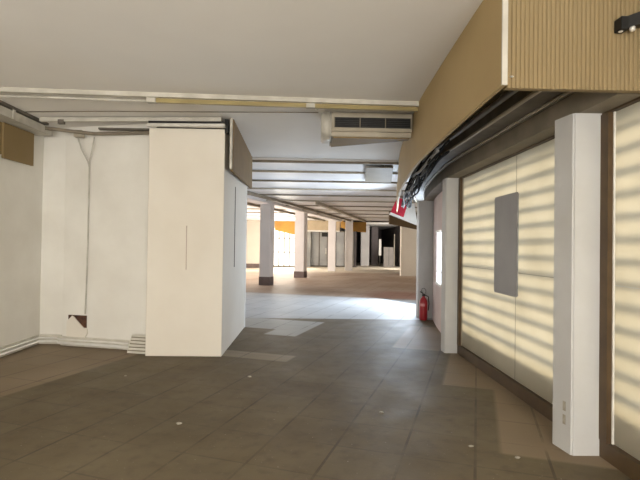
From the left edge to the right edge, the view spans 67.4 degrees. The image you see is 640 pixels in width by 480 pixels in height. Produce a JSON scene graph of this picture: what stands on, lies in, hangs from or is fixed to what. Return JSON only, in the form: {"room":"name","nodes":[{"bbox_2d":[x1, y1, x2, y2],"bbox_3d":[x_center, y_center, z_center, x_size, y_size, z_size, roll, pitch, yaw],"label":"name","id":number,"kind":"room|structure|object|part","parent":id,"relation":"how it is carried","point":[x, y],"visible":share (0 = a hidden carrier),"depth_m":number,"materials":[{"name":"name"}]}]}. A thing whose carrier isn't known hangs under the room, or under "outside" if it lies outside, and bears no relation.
{"room":"empty retail store","nodes":[
{"label":"empty retail store","id":0,"kind":"room"},
{"bbox_2d":[0,135,43,346],"bbox_3d":[-4.106,-0.151,0.480,0.210,3.200,13.550,1,-1,-1],"label":"wall","id":1,"kind":"structure","parent":0,"point":[21,185],"depth_m":6.65,"materials":[{"name":"grey paint"}]},
{"bbox_2d":[0,122,33,165],"bbox_3d":[-4.064,-1.290,5.352,0.059,0.455,2.861,1,-1,0],"label":"board","id":2,"kind":"object","parent":1,"relation":"attached to","point":[16,144],"visible":1,"depth_m":6.40,"materials":[{"name":"brown wood"}]},
{"bbox_2d":[0,335,39,356],"bbox_3d":[-3.998,1.386,0.513,0.050,0.130,13.250,1,-1,-1],"label":"baseboard","id":3,"kind":"structure","parent":1,"relation":"attached to","point":[36,335],"depth_m":6.61,"materials":[{"name":"white wood"}]},
{"bbox_2d":[0,337,128,355],"bbox_3d":[-3.316,1.414,2.978,1.457,0.082,8.147,1,-1,-1],"label":"pipe","id":4,"kind":"object","parent":1,"relation":"attached to","point":[57,338],"visible":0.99,"depth_m":6.81,"materials":[{"name":"white paint"}]},
{"bbox_2d":[40,124,156,339],"bbox_3d":[-3.252,-0.054,7.076,1.876,3.200,0.497,1,-1,5],"label":"wall","id":5,"kind":"structure","parent":0,"point":[119,164],"depth_m":6.95,"materials":[{"name":"grey paint"}]},
{"bbox_2d":[66,315,87,337],"bbox_3d":[-3.533,1.274,6.989,0.356,0.355,0.028,1,-1,13],"label":"wall patch","id":6,"kind":"object","parent":5,"relation":"attached to","point":[76,326],"depth_m":6.98,"materials":[{"name":"brick"}]},
{"bbox_2d":[39,334,129,349],"bbox_3d":[-3.274,1.479,6.954,1.830,0.130,0.167,1,-1,14],"label":"baseboard","id":7,"kind":"structure","parent":5,"relation":"attached to","point":[40,335],"depth_m":6.93,"materials":[{"name":"white wood"}]},
{"bbox_2d":[45,126,148,313],"bbox_3d":[-3.071,-0.245,6.757,1.436,2.640,0.453,1,-1,-1],"label":"conduit","id":8,"kind":"object","parent":5,"relation":"attached to","point":[78,134],"visible":0.97,"depth_m":6.76,"materials":[{"name":"beige paint"}]},
{"bbox_2d":[157,127,229,135],"bbox_3d":[-1.806,-1.558,7.529,0.900,0.140,1.900,1,-1,-1],"label":"trim","id":9,"kind":"structure","parent":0,"point":[157,127],"depth_m":6.58,"materials":[{"name":"grey metal"}]},
{"bbox_2d":[0,100,317,135],"bbox_3d":[-1.979,-1.618,2.499,4.085,0.154,9.050,1,-1,-1],"label":"cable tray","id":10,"kind":"object","parent":9,"relation":"attached to","point":[9,114],"visible":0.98,"depth_m":6.18,"materials":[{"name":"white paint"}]},
{"bbox_2d":[0,105,52,135],"bbox_3d":[-3.901,-1.621,2.454,0.240,0.105,9.050,1,-1,-1],"label":"tray","id":11,"kind":"object","parent":10,"relation":"on","point":[10,115],"depth_m":6.31,"materials":[{"name":"white paint"}]},
{"bbox_2d":[145,128,245,356],"bbox_3d":[-1.832,0.042,7.575,1.025,3.060,2.267,1,-1,-1],"label":"column","id":12,"kind":"structure","parent":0,"point":[195,287],"depth_m":6.45,"materials":[{"name":"beige paint"}]},
{"bbox_2d":[244,186,246,326],"bbox_3d":[-1.403,0.244,8.784,0.095,2.700,0.125,1,-1,-1],"label":"trim","id":13,"kind":"structure","parent":12,"relation":"attached to","point":[246,186],"depth_m":8.75,"materials":[{"name":"white paint"}]},
{"bbox_2d":[246,220,259,263],"bbox_3d":[-5.233,0.175,31.985,3.050,3.010,0.200,1,-1,-1],"label":"wall","id":14,"kind":"structure","parent":0,"point":[253,226],"depth_m":31.91,"materials":[{"name":"beige paint"}]},
{"bbox_2d":[246,264,258,267],"bbox_3d":[-5.254,1.700,31.945,3.050,0.280,0.240,1,-1,-1],"label":"baseboard","id":15,"kind":"structure","parent":14,"relation":"attached to","point":[247,265],"depth_m":31.85,"materials":[{"name":"brown wood"}]},
{"bbox_2d":[0,0,506,160],"bbox_3d":[-3.136,-1.849,1.524,11.750,0.250,15.550,1,-1,-1],"label":"ceiling","id":16,"kind":"structure","parent":0,"point":[392,50],"depth_m":4.30,"materials":[{"name":"paint"}]},
{"bbox_2d":[39,117,225,127],"bbox_3d":[-2.526,-1.580,6.427,2.541,0.125,0.111,1,-1,2],"label":"rail","id":17,"kind":"object","parent":16,"relation":"attached to","point":[198,122],"visible":1,"depth_m":6.39,"materials":[{"name":"white metal"}]},
{"bbox_3d":[-2.550,-1.615,6.442,2.491,0.055,0.050,1,-1,3],"label":"white rail","id":18,"kind":"part","parent":17,"relation":"part of","materials":[{"name":"metal"}]},
{"bbox_2d":[0,87,418,111],"bbox_3d":[-1.482,-1.596,5.468,5.360,0.108,0.127,1,-1,-4],"label":"ceiling beam","id":19,"kind":"structure","parent":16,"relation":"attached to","point":[151,97],"depth_m":5.46,"materials":[{"name":"white paint"}]},
{"bbox_2d":[225,118,252,188],"bbox_3d":[-1.260,-1.266,7.859,0.114,0.700,2.860,1,-1,-1],"label":"valance","id":20,"kind":"object","parent":16,"relation":"hanging from","point":[240,163],"visible":0.98,"depth_m":7.15,"materials":[{"name":"white paint"}]},
{"bbox_2d":[321,112,411,146],"bbox_3d":[0.583,-1.442,6.380,1.145,0.324,0.708,1,-1,-1],"label":"air conditioning unit","id":21,"kind":"object","parent":16,"relation":"attached to","point":[337,128],"visible":1,"depth_m":6.06,"materials":[{"name":"beige paint"}]},
{"bbox_3d":[0.647,-1.301,6.424,0.980,0.015,0.580,1,-1,-1],"label":"plate","id":22,"kind":"part","parent":21,"relation":"part of","materials":[{"name":"white plastic"}]},
{"bbox_2d":[334,117,411,128],"bbox_3d":[0.665,-1.476,6.042,0.972,0.125,0.026,1,-1,-1],"label":"grille","id":23,"kind":"object","parent":21,"relation":"attached to","point":[339,122],"depth_m":6.04,"materials":[{"name":"black metal"}]},
{"bbox_2d":[396,0,507,212],"bbox_3d":[1.547,-1.220,8.412,0.296,0.700,10.999,1,-1,6],"label":"panel","id":24,"kind":"object","parent":16,"relation":"hanging from","point":[475,69],"visible":0.89,"depth_m":3.75,"materials":[{"name":"beige paint"}]},
{"bbox_2d":[401,139,449,208],"bbox_3d":[1.638,-0.892,8.327,0.303,0.181,7.586,1,-1,8],"label":"cable bundle","id":25,"kind":"object","parent":24,"relation":"attached to","point":[431,160],"visible":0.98,"depth_m":6.49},
{"bbox_2d":[503,0,639,92],"bbox_3d":[1.637,-1.289,2.951,0.944,0.700,0.190,1,-1,-1],"label":"panel","id":26,"kind":"object","parent":16,"relation":"hanging from","point":[554,45],"depth_m":2.99,"materials":[{"name":"wood"}]},
{"bbox_2d":[614,16,628,33],"bbox_3d":[1.860,-1.326,2.959,0.050,0.080,0.074,1,-1,-1],"label":"spotlight","id":27,"kind":"object","parent":26,"relation":"attached to","point":[621,24],"depth_m":2.93,"materials":[{"name":"black metal"}]},
{"bbox_3d":[1.965,-1.357,2.937,0.278,0.155,0.081,1,-1,12],"label":"wall bracket","id":28,"kind":"part","parent":26,"relation":"part of","materials":[{"name":"black metal"}]},
{"bbox_3d":[1.986,-1.367,2.928,0.237,0.135,0.060,1,-1,15],"label":"arm","id":29,"kind":"part","parent":26,"relation":"part of","materials":[{"name":"black metal"}]},
{"bbox_2d":[307,232,310,266],"bbox_3d":[-1.221,0.355,34.629,1.100,3.150,0.100,1,-1,-1],"label":"wall","id":30,"kind":"structure","parent":0,"point":[308,233],"depth_m":34.59,"materials":[{"name":"beige paint"}]},
{"bbox_2d":[0,262,631,479],"bbox_3d":[-0.518,1.863,20.872,18.000,0.200,54.200,1,-1,-1],"label":"floor","id":31,"kind":"structure","parent":0,"point":[324,352],"depth_m":4.48,"materials":[{"name":"tile"}]},
{"bbox_2d":[127,335,145,353],"bbox_3d":[-2.497,1.436,6.616,0.293,0.230,0.124,1,-1,11],"label":"floor vent","id":32,"kind":"object","parent":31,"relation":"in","point":[137,342],"visible":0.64,"depth_m":6.60,"materials":[{"name":"white metal"}]},
{"bbox_2d":[259,204,273,285],"bbox_3d":[-2.023,0.123,18.257,0.437,3.170,0.416,1,-1,16],"label":"pillar","id":33,"kind":"structure","parent":31,"relation":"on","point":[266,261],"depth_m":18.07,"materials":[{"name":"white paint"}]},
{"bbox_2d":[294,212,307,277],"bbox_3d":[-0.906,0.197,22.834,0.489,3.170,0.520,1,-1,16],"label":"pillar","id":34,"kind":"structure","parent":31,"relation":"on","point":[300,257],"depth_m":22.60,"materials":[{"name":"white paint"}]},
{"bbox_2d":[310,231,353,266],"bbox_3d":[0.896,0.645,35.023,3.160,2.640,0.205,1,-1,-1],"label":"doors","id":35,"kind":"structure","parent":31,"relation":"on","point":[319,240],"depth_m":35.05,"materials":[{"name":"grey metal"}]},
{"bbox_2d":[328,220,335,270],"bbox_3d":[0.733,0.305,29.424,0.460,3.170,0.400,1,-1,4],"label":"pillar","id":36,"kind":"structure","parent":31,"relation":"on","point":[331,224],"depth_m":29.22,"materials":[{"name":"white paint"}]},
{"bbox_2d":[345,220,352,270],"bbox_3d":[1.826,0.333,30.350,0.470,3.170,0.400,1,-1,2],"label":"pillar","id":37,"kind":"structure","parent":31,"relation":"on","point":[348,224],"depth_m":30.15,"materials":[{"name":"white paint"}]},
{"bbox_2d":[360,226,369,265],"bbox_3d":[3.578,0.460,38.293,0.670,3.170,0.400,1,-1,-1],"label":"pillar","id":38,"kind":"structure","parent":31,"relation":"on","point":[364,240],"depth_m":38.10,"materials":[{"name":"white paint"}]},
{"bbox_2d":[370,227,377,264],"bbox_3d":[4.569,0.500,40.367,0.550,3.170,0.500,1,-1,-1],"label":"pillar","id":39,"kind":"structure","parent":31,"relation":"on","point":[374,230],"depth_m":40.12,"materials":[{"name":"paint"}]},
{"bbox_2d":[379,239,380,265],"bbox_3d":[4.625,0.993,37.058,0.180,2.100,0.095,1,-1,-1],"label":"notice","id":40,"kind":"object","parent":31,"relation":"on","point":[379,239],"visible":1,"depth_m":37.02,"materials":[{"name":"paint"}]},
{"bbox_2d":[383,234,394,266],"bbox_3d":[5.288,0.799,36.819,0.830,2.500,0.420,1,-1,-1],"label":"partition","id":41,"kind":"structure","parent":31,"relation":"on","point":[388,252],"depth_m":36.63,"materials":[{"name":"grey metal"}]},
{"bbox_3d":[5.676,0.803,36.688,0.060,2.500,0.100,1,-1,-1],"label":"post","id":42,"kind":"part","parent":41,"relation":"part of","materials":[{"name":"beige paint"}]},
{"bbox_2d":[419,288,429,319],"bbox_3d":[2.152,1.327,9.961,0.167,0.663,0.182,1,-1,-42],"label":"fire extinguisher","id":43,"kind":"object","parent":31,"relation":"on","point":[423,301],"visible":1,"depth_m":9.90,"materials":[{"name":"red paint"}]},
{"bbox_2d":[416,201,433,317],"bbox_3d":[2.299,0.414,10.378,0.396,2.505,0.250,1,-1,-1],"label":"pillar","id":44,"kind":"structure","parent":31,"relation":"on","point":[424,257],"depth_m":10.26,"materials":[{"name":"white paint"}]},
{"bbox_2d":[441,178,458,352],"bbox_3d":[1.916,0.364,6.968,0.249,2.505,0.210,1,-1,-1],"label":"pillar","id":45,"kind":"structure","parent":31,"relation":"on","point":[449,281],"depth_m":6.87,"materials":[{"name":"white paint"}]},
{"bbox_2d":[552,113,601,455],"bbox_3d":[1.944,0.322,3.628,0.253,2.505,0.230,1,-1,-1],"label":"pillar","id":46,"kind":"structure","parent":31,"relation":"on","point":[576,301],"depth_m":3.52,"materials":[{"name":"paint"}]},
{"bbox_2d":[247,158,433,229],"bbox_3d":[-0.655,-1.449,28.688,18.000,0.280,38.650,1,-1,-1],"label":"ceiling panels","id":47,"kind":"object","parent":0,"point":[255,165],"visible":0.05,"depth_m":13.61,"materials":[{"name":"white metal"}]},
{"bbox_2d":[275,221,294,234],"bbox_3d":[-2.383,-0.817,32.615,1.350,0.910,0.100,1,-1,-1],"label":"blind","id":48,"kind":"object","parent":47,"relation":"hanging from","point":[283,226],"visible":1,"depth_m":32.57,"materials":[{"name":"orange fabric"}]},
{"bbox_2d":[247,202,324,220],"bbox_3d":[-2.183,-1.380,21.323,0.100,0.090,19.080,1,-1,15],"label":"trim","id":49,"kind":"structure","parent":47,"relation":"attached to","point":[249,204],"depth_m":22.85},
{"bbox_2d":[247,195,341,221],"bbox_3d":[-1.316,-1.368,20.593,0.360,0.110,19.588,1,-1,15],"label":"trim","id":50,"kind":"structure","parent":47,"relation":"attached to","point":[249,197],"depth_m":20.13,"materials":[{"name":"white metal"}]},
{"bbox_2d":[247,191,350,220],"bbox_3d":[-0.252,-1.343,22.119,0.100,0.090,16.484,1,-1,15],"label":"trim","id":51,"kind":"structure","parent":47,"relation":"attached to","point":[248,192],"depth_m":18.64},
{"bbox_2d":[247,215,382,217],"bbox_3d":[-0.369,-1.306,27.052,12.500,0.040,0.070,1,-1,-1],"label":"trim","id":52,"kind":"structure","parent":47,"relation":"attached to","point":[247,215],"depth_m":27.06,"materials":[{"name":"beige paint"}]},
{"bbox_2d":[307,220,339,231],"bbox_3d":[0.031,-0.898,31.083,2.500,0.720,0.180,1,-1,-1],"label":"fascia","id":53,"kind":"object","parent":47,"relation":"attached to","point":[312,225],"visible":0.54,"depth_m":31.02,"materials":[{"name":"white paint"}]},
{"bbox_2d":[252,170,397,174],"bbox_3d":[-2.149,-1.543,10.657,8.161,0.040,0.070,1,-1,-1],"label":"trim","id":54,"kind":"structure","parent":47,"relation":"attached to","point":[271,171],"depth_m":10.68,"materials":[{"name":"beige paint"}]},
{"bbox_2d":[252,160,398,164],"bbox_3d":[-2.249,-1.560,9.385,7.902,0.040,0.070,1,-1,-1],"label":"trim","id":55,"kind":"structure","parent":47,"relation":"attached to","point":[260,161],"depth_m":9.41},
{"bbox_2d":[252,179,407,183],"bbox_3d":[-1.985,-1.520,12.211,8.564,0.040,0.070,1,-1,-1],"label":"trim","id":56,"kind":"structure","parent":47,"relation":"attached to","point":[252,179],"depth_m":12.23,"materials":[{"name":"grey metal"}]},
{"bbox_2d":[315,202,365,221],"bbox_3d":[1.352,-1.286,24.057,0.140,0.110,12.420,1,-1,14],"label":"trim","id":57,"kind":"structure","parent":47,"relation":"attached to","point":[323,205],"depth_m":21.53,"materials":[{"name":"beige paint"}]},
{"bbox_2d":[340,221,365,231],"bbox_3d":[2.195,-0.873,31.088,1.850,0.710,0.564,1,-1,-15],"label":"fascia","id":58,"kind":"object","parent":47,"relation":"attached to","point":[357,226],"visible":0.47,"depth_m":31.08,"materials":[{"name":"brown wood"}]},
{"bbox_2d":[365,165,392,182],"bbox_3d":[1.338,-1.475,10.754,0.646,0.075,2.288,1,-1,5],"label":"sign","id":59,"kind":"object","parent":47,"relation":"hanging from","point":[383,174],"visible":0.93,"depth_m":10.56,"materials":[{"name":"grey metal"}]},
{"bbox_2d":[389,198,416,224],"bbox_3d":[2.448,-0.944,14.075,0.830,1.020,0.140,1,-1,-1],"label":"hanging sign","id":60,"kind":"object","parent":47,"relation":"hanging from","point":[409,214],"visible":0.79,"depth_m":14.03,"materials":[{"name":"white paint"}]},
{"bbox_2d":[389,211,416,229],"bbox_3d":[3.751,-0.875,20.707,1.550,0.950,0.200,1,-1,-1],"label":"fascia","id":61,"kind":"object","parent":47,"relation":"hanging from","point":[393,220],"visible":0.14,"depth_m":20.60,"materials":[{"name":"brown wood"}]},
{"bbox_2d":[344,229,356,266],"bbox_3d":[2.462,0.459,40.617,0.150,3.200,10.900,1,-1,-1],"label":"wall","id":62,"kind":"structure","parent":0,"point":[355,233],"depth_m":35.16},
{"bbox_2d":[340,229,381,262],"bbox_3d":[-1.093,0.480,46.085,18.000,3.200,0.200,1,-1,-1],"label":"wall","id":63,"kind":"structure","parent":0,"point":[358,237],"depth_m":46.11,"materials":[{"name":"black paint"}]},
{"bbox_2d":[381,226,399,266],"bbox_3d":[6.254,0.449,35.756,0.200,3.200,20.800,1,-1,-1],"label":"wall","id":64,"kind":"structure","parent":0,"point":[387,234],"depth_m":40.11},
{"bbox_2d":[343,220,388,222],"bbox_3d":[3.895,-1.169,30.693,4.800,0.100,0.050,1,-1,-1],"label":"trim","id":65,"kind":"structure","parent":64,"relation":"attached to","point":[343,220],"depth_m":30.66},
{"bbox_2d":[400,226,416,275],"bbox_3d":[5.422,0.302,25.284,2.360,3.200,0.300,1,-1,-1],"label":"wall","id":66,"kind":"structure","parent":0,"point":[408,236],"depth_m":25.11,"materials":[{"name":"beige paint"}]},
{"bbox_2d":[432,197,436,322],"bbox_3d":[2.452,0.397,9.888,0.206,2.530,1.019,1,-1,10],"label":"wall","id":67,"kind":"structure","parent":0,"point":[435,199],"depth_m":9.70,"materials":[{"name":"paint"}]},
{"bbox_2d":[435,192,441,332],"bbox_3d":[2.307,0.383,8.938,0.204,2.530,0.911,1,-1,8],"label":"wall","id":68,"kind":"structure","parent":0,"point":[438,289],"depth_m":8.86,"materials":[{"name":"paint"}]},
{"bbox_2d":[435,229,441,286],"bbox_3d":[2.224,0.332,8.950,0.054,1.030,0.911,1,-1,8],"label":"window","id":69,"kind":"structure","parent":68,"relation":"in","point":[439,232],"depth_m":8.96,"materials":[{"name":"white glass"}]},
{"bbox_2d":[434,92,573,177],"bbox_3d":[3.229,-1.196,9.634,1.839,0.670,31.145,1,-1,6],"label":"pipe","id":70,"kind":"structure","parent":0,"point":[572,92],"depth_m":5.15,"materials":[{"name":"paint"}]},
{"bbox_2d":[247,212,388,214],"bbox_3d":[-0.302,-1.341,24.253,12.500,0.040,0.070,1,-1,-1],"label":"trim","id":71,"kind":"structure","parent":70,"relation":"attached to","point":[247,212],"depth_m":24.25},
{"bbox_2d":[247,187,404,191],"bbox_3d":[-1.794,-1.496,13.916,9.027,0.040,0.070,1,-1,-1],"label":"trim","id":72,"kind":"structure","parent":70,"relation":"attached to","point":[247,187],"depth_m":13.93,"materials":[{"name":"beige paint"}]},
{"bbox_2d":[247,200,413,202],"bbox_3d":[-0.143,-1.425,17.556,12.500,0.040,0.070,1,-1,-1],"label":"trim","id":73,"kind":"structure","parent":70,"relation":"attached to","point":[247,200],"depth_m":17.54,"materials":[{"name":"beige paint"}]},
{"bbox_2d":[247,194,415,197],"bbox_3d":[-0.098,-1.449,15.657,12.500,0.040,0.070,1,-1,-1],"label":"trim","id":74,"kind":"structure","parent":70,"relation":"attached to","point":[247,194],"depth_m":15.64,"materials":[{"name":"grey metal"}]},
{"bbox_2d":[247,208,416,211],"bbox_3d":[-0.245,-1.371,21.854,12.500,0.040,0.070,1,-1,-1],"label":"trim","id":75,"kind":"structure","parent":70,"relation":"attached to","point":[247,208],"depth_m":21.86,"materials":[{"name":"beige paint"}]},
{"bbox_2d":[256,204,416,207],"bbox_3d":[-0.193,-1.399,19.655,12.500,0.040,0.070,1,-1,-1],"label":"trim","id":76,"kind":"structure","parent":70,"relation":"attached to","point":[256,204],"depth_m":19.65,"materials":[{"name":"grey metal"}]},
{"bbox_2d":[415,91,563,200],"bbox_3d":[2.204,-1.144,8.911,0.775,0.180,11.666,1,-1,7],"label":"trim","id":77,"kind":"structure","parent":70,"relation":"attached to","point":[543,97],"depth_m":4.75,"materials":[{"name":"grey metal"}]},
{"bbox_2d":[457,135,554,421],"bbox_3d":[2.146,0.334,5.304,0.280,2.530,3.930,1,-1,-1],"label":"wall panel","id":78,"kind":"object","parent":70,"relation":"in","point":[509,339],"depth_m":5.06,"materials":[{"name":"beige glass"}]},
{"bbox_2d":[494,192,518,296],"bbox_3d":[2.030,0.051,5.249,0.018,1.090,0.600,1,-1,-1],"label":"board","id":79,"kind":"object","parent":78,"relation":"attached to","point":[506,218],"visible":1,"depth_m":5.20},
{"bbox_2d":[424,92,639,200],"bbox_3d":[2.452,-0.940,9.142,0.794,0.175,12.127,1,-1,7],"label":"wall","id":80,"kind":"structure","parent":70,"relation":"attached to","point":[541,126],"depth_m":4.42,"materials":[{"name":"grey paint"}]},
{"bbox_2d":[408,90,571,202],"bbox_3d":[2.029,-1.105,8.398,0.858,0.136,10.534,1,-1,6],"label":"pipes","id":81,"kind":"object","parent":80,"relation":"on","point":[508,93],"visible":0.48,"depth_m":4.61,"materials":[{"name":"dark polished metal"},{"name":"grey metal"}]},
{"bbox_2d":[599,97,639,479],"bbox_3d":[2.226,0.291,1.935,0.280,2.530,3.970,1,-1,-1],"label":"wall panel","id":82,"kind":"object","parent":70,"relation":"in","point":[619,310],"depth_m":3.35,"materials":[{"name":"beige glass"},{"name":"bronze"},{"name":"cream lacquer"}]},
{"bbox_3d":[-2.758,0.302,34.073,2.100,3.200,0.140,1,-1,-1],"label":"wall","id":83,"kind":"structure","parent":0,"visible":0},
{"bbox_2d":[273,228,294,266],"bbox_3d":[-2.528,0.528,33.921,1.560,2.750,0.150,1,-1,-1],"label":"window","id":84,"kind":"structure","parent":83,"relation":"in","point":[284,243],"depth_m":33.94,"materials":[{"name":"white"}]}
]}

